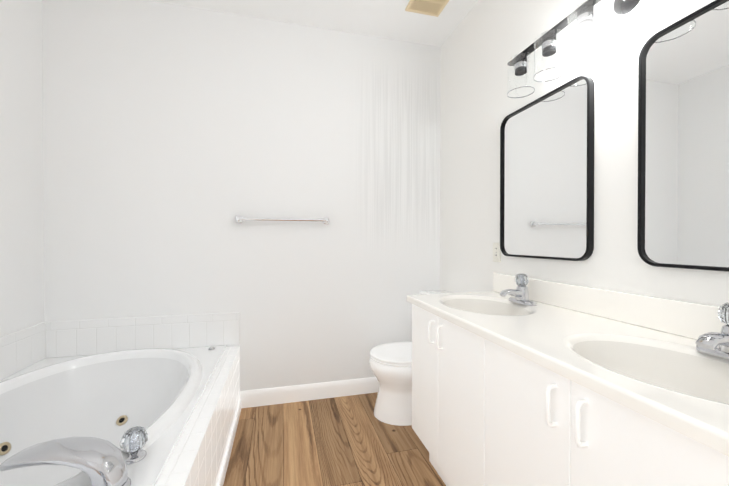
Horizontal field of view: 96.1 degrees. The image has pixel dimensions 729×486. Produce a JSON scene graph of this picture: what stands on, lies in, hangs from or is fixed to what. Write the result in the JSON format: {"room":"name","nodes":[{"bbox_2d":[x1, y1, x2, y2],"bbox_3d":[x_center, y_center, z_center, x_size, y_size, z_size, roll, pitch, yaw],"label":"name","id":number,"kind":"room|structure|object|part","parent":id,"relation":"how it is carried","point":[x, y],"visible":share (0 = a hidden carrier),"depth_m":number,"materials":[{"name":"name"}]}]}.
{"room":"bathroom","nodes":[
{"label":"bathroom","id":0,"kind":"room"},
{"bbox_2d":[0,0,44,380],"bbox_3d":[-1.542,-0.199,0.130,0.120,2.720,3.815,0,0,-14],"label":"wall","id":1,"kind":"structure","parent":0,"point":[21,190],"depth_m":1.82,"materials":[{"name":"white paint"}]},
{"bbox_2d":[0,322,45,379],"bbox_3d":[-1.709,0.598,1.058,0.009,0.221,1.945,0,0,-14],"label":"wall tile","id":2,"kind":"structure","parent":1,"relation":"attached to","point":[22,349],"depth_m":1.82,"materials":[{"name":"white tile"}]},
{"bbox_2d":[42,0,439,390],"bbox_3d":[-0.686,-0.215,2.376,2.884,2.720,0.120,0,0,-14],"label":"wall","id":3,"kind":"structure","parent":0,"point":[177,139],"depth_m":2.28,"materials":[{"name":"paint"}]},
{"bbox_2d":[46,312,239,357],"bbox_3d":[-1.403,0.590,2.134,1.112,0.221,0.009,0,0,-14],"label":"wall tile","id":4,"kind":"structure","parent":3,"relation":"attached to","point":[80,337],"depth_m":2.12,"materials":[{"name":"white tile"}]},
{"bbox_2d":[235,216,328,223],"bbox_3d":[-0.567,-0.163,2.306,0.650,0.048,0.074,0,0,-14],"label":"towel rail","id":5,"kind":"object","parent":3,"relation":"attached to","point":[240,219],"visible":1,"depth_m":2.27,"materials":[{"name":"silver metal"}]},
{"bbox_2d":[240,377,378,407],"bbox_3d":[-0.126,1.087,2.458,1.521,0.115,0.014,0,0,-14],"label":"baseboard","id":6,"kind":"structure","parent":3,"relation":"attached to","point":[285,394],"depth_m":2.38,"materials":[{"name":"white wood"}]},
{"bbox_2d":[149,0,477,46],"bbox_3d":[-0.217,-1.592,0.517,2.884,0.060,3.935,0,0,-14],"label":"ceiling","id":7,"kind":"structure","parent":0,"point":[392,19],"depth_m":2.26,"materials":[{"name":"white paint"}]},
{"bbox_2d":[405,0,448,16],"bbox_3d":[0.420,-1.566,2.116,0.242,0.014,0.242,0,0,-14],"label":"ceiling vent","id":8,"kind":"object","parent":7,"relation":"in","point":[431,7],"visible":0.98,"depth_m":2.17,"materials":[{"name":"beige"}]},
{"bbox_2d":[223,392,445,485],"bbox_3d":[-0.217,1.188,0.537,2.884,0.060,3.935,0,0,-14],"label":"floor","id":9,"kind":"structure","parent":0,"point":[352,440],"depth_m":1.83,"materials":[{"name":"brown wood"}]},
{"bbox_2d":[0,345,241,485],"bbox_3d":[-1.200,0.863,1.342,1.131,0.579,1.643,0,0,-14],"label":"bathtub","id":10,"kind":"object","parent":9,"relation":"on","point":[153,417],"visible":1,"depth_m":1.63,"materials":[{"name":"ceramic"}]},
{"bbox_2d":[0,426,147,485],"bbox_3d":[-0.844,0.643,0.903,0.339,0.134,0.381,0,0,-14],"label":"faucet","id":11,"kind":"object","parent":10,"relation":"on","point":[101,463],"depth_m":0.93,"materials":[{"name":"silver metal"}]},
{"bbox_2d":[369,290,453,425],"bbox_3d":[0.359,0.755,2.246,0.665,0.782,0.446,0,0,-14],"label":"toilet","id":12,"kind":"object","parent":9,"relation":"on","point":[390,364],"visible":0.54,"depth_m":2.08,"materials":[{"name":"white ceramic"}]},
{"bbox_2d":[407,273,728,485],"bbox_3d":[0.762,0.655,0.865,0.578,1.002,2.118,0,0,-14],"label":"bathroom vanity","id":13,"kind":"object","parent":9,"relation":"on","point":[521,380],"visible":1,"depth_m":0.99,"materials":[{"name":"white wood"}]},
{"bbox_2d":[499,274,536,305],"bbox_3d":[0.721,0.220,1.575,0.149,0.142,0.156,0,0,-14],"label":"faucet","id":14,"kind":"object","parent":13,"relation":"on","point":[521,293],"depth_m":1.56,"materials":[{"name":"silver metal"}]},
{"bbox_2d":[695,302,728,359],"bbox_3d":[0.910,0.225,0.829,0.149,0.142,0.156,0,0,-14],"label":"faucet","id":15,"kind":"object","parent":13,"relation":"on","point":[711,345],"depth_m":0.84,"materials":[{"name":"silver metal"}]},
{"bbox_2d":[440,0,728,306],"bbox_3d":[1.137,-0.204,0.809,0.120,2.720,3.815,0,0,-14],"label":"wall","id":16,"kind":"structure","parent":0,"point":[484,43],"depth_m":1.62,"materials":[{"name":"white paint"}]},
{"bbox_2d":[493,243,500,261],"bbox_3d":[0.783,0.056,1.943,0.009,0.114,0.070,0,0,-14],"label":"electrical outlet","id":17,"kind":"object","parent":16,"relation":"attached to","point":[496,253],"visible":0.96,"depth_m":1.94,"materials":[{"name":"white plastic"}]},
{"bbox_2d":[500,76,594,260],"bbox_3d":[0.857,-0.315,1.607,0.028,0.780,0.560,0,0,-14],"label":"mirror","id":18,"kind":"object","parent":16,"relation":"attached to","point":[547,176],"visible":1,"depth_m":1.53,"materials":[{"name":"black metal"}]},
{"bbox_2d":[507,0,656,97],"bbox_3d":[0.893,-0.839,1.183,0.165,0.215,1.025,0,0,-14],"label":"sconce","id":19,"kind":"object","parent":16,"relation":"attached to","point":[582,15],"visible":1,"depth_m":1.28,"materials":[{"name":"black metal"}]},
{"bbox_3d":[0.851,-0.806,1.263,0.060,0.092,0.060,0,0,-14],"label":"sconce bulb","id":20,"kind":"part","parent":19,"relation":"part of","materials":[{"name":"white glass"}]},
{"bbox_2d":[637,0,728,271],"bbox_3d":[1.041,-0.310,0.882,0.028,0.780,0.560,0,0,-14],"label":"mirror","id":21,"kind":"object","parent":16,"relation":"attached to","point":[683,142],"visible":0.96,"depth_m":1.02,"materials":[{"name":"black metal"}]}
]}

